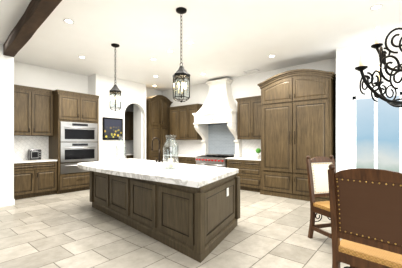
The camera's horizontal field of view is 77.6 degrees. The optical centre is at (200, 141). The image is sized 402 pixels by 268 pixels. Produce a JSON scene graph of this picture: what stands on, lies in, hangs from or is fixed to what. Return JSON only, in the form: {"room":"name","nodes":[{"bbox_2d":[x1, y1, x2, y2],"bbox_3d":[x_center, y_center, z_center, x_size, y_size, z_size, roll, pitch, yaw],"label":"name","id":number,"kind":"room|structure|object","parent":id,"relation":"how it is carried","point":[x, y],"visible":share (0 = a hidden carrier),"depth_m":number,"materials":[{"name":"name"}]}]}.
{"room":"kitchen","nodes":[
{"label":"kitchen","id":0,"kind":"room"},
{"bbox_2d":[0,44,14,206],"bbox_3d":[-4.940,-0.355,5.654,1.175,3.550,0.920,0,0,40],"label":"wall","id":1,"kind":"structure","parent":0,"point":[7,131],"depth_m":5.53,"materials":[{"name":"white paint"}]},
{"bbox_2d":[14,61,161,158],"bbox_3d":[-3.598,-0.355,8.316,0.160,3.550,6.400,0,0,40],"label":"wall","id":2,"kind":"structure","parent":0,"point":[28,75],"depth_m":7.34,"materials":[{"name":"white paint"}]},
{"bbox_2d":[88,75,92,94],"bbox_3d":[-3.882,-0.355,8.357,1.320,3.550,0.100,0,0,40],"label":"wall","id":3,"kind":"structure","parent":0,"point":[90,78],"depth_m":8.01,"materials":[{"name":"white paint"}]},
{"bbox_2d":[93,74,145,160],"bbox_3d":[-2.712,-0.355,8.588,0.175,3.550,1.950,0,0,40],"label":"wall","id":4,"kind":"structure","parent":0,"point":[101,86],"depth_m":8.49,"materials":[{"name":"white paint"}]},
{"bbox_2d":[102,117,122,139],"bbox_3d":[-2.893,-0.430,8.225,0.034,0.720,0.720,0,0,40],"label":"picture frame","id":5,"kind":"object","parent":4,"relation":"attached to","point":[112,128],"visible":0.86,"depth_m":8.19,"materials":[{"name":"black metal"}]},
{"bbox_2d":[0,189,349,267],"bbox_3d":[-1.063,1.450,3.807,16.500,0.060,14.500,0,0,40],"label":"floor","id":6,"kind":"structure","parent":0,"point":[75,229],"depth_m":3.64,"materials":[{"name":"tile"}]},
{"bbox_2d":[14,84,61,199],"bbox_3d":[-4.452,-0.010,6.569,0.750,2.860,1.084,0,0,40],"label":"kitchen cabinet","id":7,"kind":"object","parent":6,"relation":"on","point":[59,128],"depth_m":6.65,"materials":[{"name":"brown wood"}]},
{"bbox_2d":[28,149,40,159],"bbox_3d":[-4.493,0.340,6.759,0.245,0.279,0.260,0,0,40],"label":"toaster","id":8,"kind":"object","parent":7,"relation":"on","point":[34,153],"visible":1,"depth_m":6.69,"materials":[{"name":"grey metal"}]},
{"bbox_2d":[62,90,98,192],"bbox_3d":[-3.744,-0.010,7.422,0.750,2.860,1.133,0,0,40],"label":"tall cabinet","id":9,"kind":"object","parent":6,"relation":"on","point":[80,111],"depth_m":7.15,"materials":[{"name":"brown wood"}]},
{"bbox_2d":[125,112,132,158],"bbox_3d":[-2.764,0.100,10.340,0.530,2.640,1.980,0,0,40],"label":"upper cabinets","id":10,"kind":"object","parent":6,"relation":"on","point":[129,134],"visible":0.08,"depth_m":10.17,"materials":[{"name":"brown wood"}]},
{"bbox_2d":[146,95,172,161],"bbox_3d":[-1.778,-0.195,9.853,0.670,3.230,1.170,0,0,40],"label":"tall cabinet","id":11,"kind":"object","parent":6,"relation":"on","point":[157,107],"depth_m":9.54,"materials":[{"name":"brown wood"}]},
{"bbox_2d":[88,170,239,262],"bbox_3d":[-0.882,0.977,4.872,3.886,0.885,1.937,0,0,40],"label":"kitchen island","id":12,"kind":"object","parent":6,"relation":"on","point":[192,211],"depth_m":3.58,"materials":[{"name":"brown wood"}]},
{"bbox_2d":[77,158,239,189],"bbox_3d":[-1.005,0.497,4.993,4.193,0.075,1.994,0,0,40],"label":"island countertop","id":13,"kind":"structure","parent":12,"relation":"on","point":[193,175],"depth_m":4.04,"materials":[{"name":"white stone"}]},
{"bbox_2d":[116,139,125,161],"bbox_3d":[-1.840,0.169,5.752,0.236,0.580,0.240,0,0,40],"label":"jar","id":14,"kind":"object","parent":13,"relation":"on","point":[120,158],"visible":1,"depth_m":5.72,"materials":[{"name":"clear glass"}]},
{"bbox_2d":[151,137,162,161],"bbox_3d":[-1.009,0.178,5.626,0.323,0.563,0.256,0,0,40],"label":"faucet","id":15,"kind":"object","parent":13,"relation":"on","point":[159,149],"visible":0.92,"depth_m":5.67,"materials":[{"name":"brown metal"}]},
{"bbox_2d":[163,135,178,168],"bbox_3d":[-0.523,0.169,4.333,0.266,0.580,0.270,0,0,40],"label":"jar","id":16,"kind":"object","parent":13,"relation":"on","point":[170,164],"visible":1,"depth_m":4.31,"materials":[{"name":"clear glass"}]},
{"bbox_2d":[165,107,172,161],"bbox_3d":[-0.961,0.040,9.535,0.540,2.760,0.650,0,0,40],"label":"tall cabinet","id":17,"kind":"object","parent":6,"relation":"on","point":[171,108],"depth_m":9.59,"materials":[{"name":"brown wood"}]},
{"bbox_2d":[173,104,202,164],"bbox_3d":[-0.340,0.040,9.019,1.075,2.760,0.650,0,0,40],"label":"kitchen cabinet","id":18,"kind":"object","parent":6,"relation":"on","point":[189,142],"depth_m":9.19,"materials":[{"name":"brown wood"}]},
{"bbox_2d":[196,154,233,167],"bbox_3d":[0.478,0.920,8.231,1.172,1.000,0.778,0,0,40],"label":"range","id":19,"kind":"object","parent":6,"relation":"on","point":[217,160],"visible":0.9,"depth_m":8.00,"materials":[{"name":"silver metal"}]},
{"bbox_2d":[226,96,256,191],"bbox_3d":[1.437,0.040,7.543,1.165,2.760,0.650,0,0,40],"label":"kitchen cabinet","id":20,"kind":"object","parent":6,"relation":"on","point":[247,106],"depth_m":7.45,"materials":[{"name":"brown wood"}]},
{"bbox_2d":[256,148,260,158],"bbox_3d":[1.647,0.327,7.181,0.150,0.304,0.143,0,0,40],"label":"plant","id":21,"kind":"object","parent":20,"relation":"on","point":[258,150],"visible":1,"depth_m":7.14,"materials":[{"name":"green plant"}]},
{"bbox_2d":[257,70,292,198],"bbox_3d":[2.161,-0.185,6.832,0.938,3.210,0.820,0,0,40],"label":"tall cabinet","id":22,"kind":"object","parent":6,"relation":"on","point":[286,122],"depth_m":6.52,"materials":[{"name":"brown wood"}]},
{"bbox_2d":[293,69,335,201],"bbox_3d":[2.881,-0.185,6.235,0.932,3.210,0.820,0,0,40],"label":"tall cabinet","id":23,"kind":"object","parent":6,"relation":"on","point":[314,91],"depth_m":5.99,"materials":[{"name":"brown wood"}]},
{"bbox_2d":[306,155,334,238],"bbox_3d":[1.897,0.811,3.556,0.496,1.218,0.596,0,0,-17],"label":"chair","id":24,"kind":"object","parent":6,"relation":"on","point":[317,172],"visible":0.46,"depth_m":3.70,"materials":[{"name":"brown wood"}]},
{"bbox_2d":[328,164,401,267],"bbox_3d":[1.488,0.805,2.051,0.596,1.230,0.636,0,0,-41],"label":"chair","id":25,"kind":"object","parent":6,"relation":"on","point":[366,213],"visible":1,"depth_m":1.95,"materials":[{"name":"brown leather"}]},
{"bbox_2d":[0,0,401,90],"bbox_3d":[-1.063,-2.170,3.807,16.500,0.080,14.500,0,0,40],"label":"ceiling","id":26,"kind":"structure","parent":0,"point":[232,38],"depth_m":4.95,"materials":[{"name":"white paint"}]},
{"bbox_2d":[3,0,61,56],"bbox_3d":[-1.038,-2.034,2.443,9.000,0.272,0.209,0,0,44],"label":"beam","id":27,"kind":"structure","parent":26,"relation":"attached to","point":[36,14],"depth_m":4.13,"materials":[{"name":"brown wood"}]},
{"bbox_2d":[63,19,73,23],"bbox_3d":[-2.326,-2.124,4.400,0.167,0.009,0.167,0,0,28],"label":"recessed light","id":28,"kind":"object","parent":26,"relation":"in","point":[69,21],"depth_m":4.40,"materials":[{"name":"white"}]},
{"bbox_2d":[109,43,120,110],"bbox_3d":[-1.879,-1.405,5.486,0.246,1.449,0.284,0,0,40],"label":"pendant lantern","id":29,"kind":"object","parent":26,"relation":"hanging from","point":[115,90],"visible":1,"depth_m":5.45,"materials":[{"name":"black metal"}]},
{"bbox_2d":[173,7,189,101],"bbox_3d":[-0.317,-1.385,4.033,0.255,1.489,0.294,0,0,40],"label":"pendant lantern","id":30,"kind":"object","parent":26,"relation":"hanging from","point":[181,73],"visible":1,"depth_m":4.01,"materials":[{"name":"black metal"}]},
{"bbox_2d":[243,69,259,72],"bbox_3d":[1.507,-2.120,7.483,0.440,0.017,0.200,0,0,40],"label":"ceiling vent","id":31,"kind":"object","parent":26,"relation":"in","point":[253,70],"visible":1,"depth_m":7.46,"materials":[{"name":"grey metal"}]},
{"bbox_2d":[370,4,382,9],"bbox_3d":[2.766,-2.124,3.942,0.167,0.009,0.167,0,0,28],"label":"recessed light","id":32,"kind":"object","parent":26,"relation":"in","point":[374,7],"depth_m":3.94,"materials":[{"name":"white"}]},
{"bbox_2d":[355,27,401,106],"bbox_3d":[1.962,-1.204,2.205,0.873,1.849,0.877,0,0,45],"label":"chandelier","id":33,"kind":"object","parent":26,"relation":"hanging from","point":[394,102],"visible":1,"depth_m":2.30,"materials":[{"name":"black metal"}]},
{"bbox_2d":[162,59,333,156],"bbox_3d":[0.984,-0.355,8.449,7.040,3.550,0.160,0,0,40],"label":"wall","id":34,"kind":"structure","parent":0,"point":[244,86],"depth_m":8.05,"materials":[{"name":"white paint"}]},
{"bbox_2d":[192,78,241,156],"bbox_3d":[0.525,-0.787,8.288,1.580,2.525,0.670,0,0,40],"label":"range hood","id":35,"kind":"object","parent":34,"relation":"attached to","point":[215,121],"visible":1,"depth_m":8.29,"materials":[{"name":"paint"}]},
{"bbox_2d":[334,35,401,171],"bbox_3d":[5.553,-0.355,3.776,6.280,3.550,0.175,0,0,40],"label":"wall","id":36,"kind":"structure","parent":0,"point":[343,64],"depth_m":5.57,"materials":[{"name":"white paint"}]},
{"bbox_2d":[349,88,401,172],"bbox_3d":[4.022,0.045,5.002,1.840,2.230,0.145,0,0,40],"label":"window","id":37,"kind":"structure","parent":36,"relation":"in","point":[375,135],"depth_m":5.29,"materials":[{"name":"white"}]}
]}

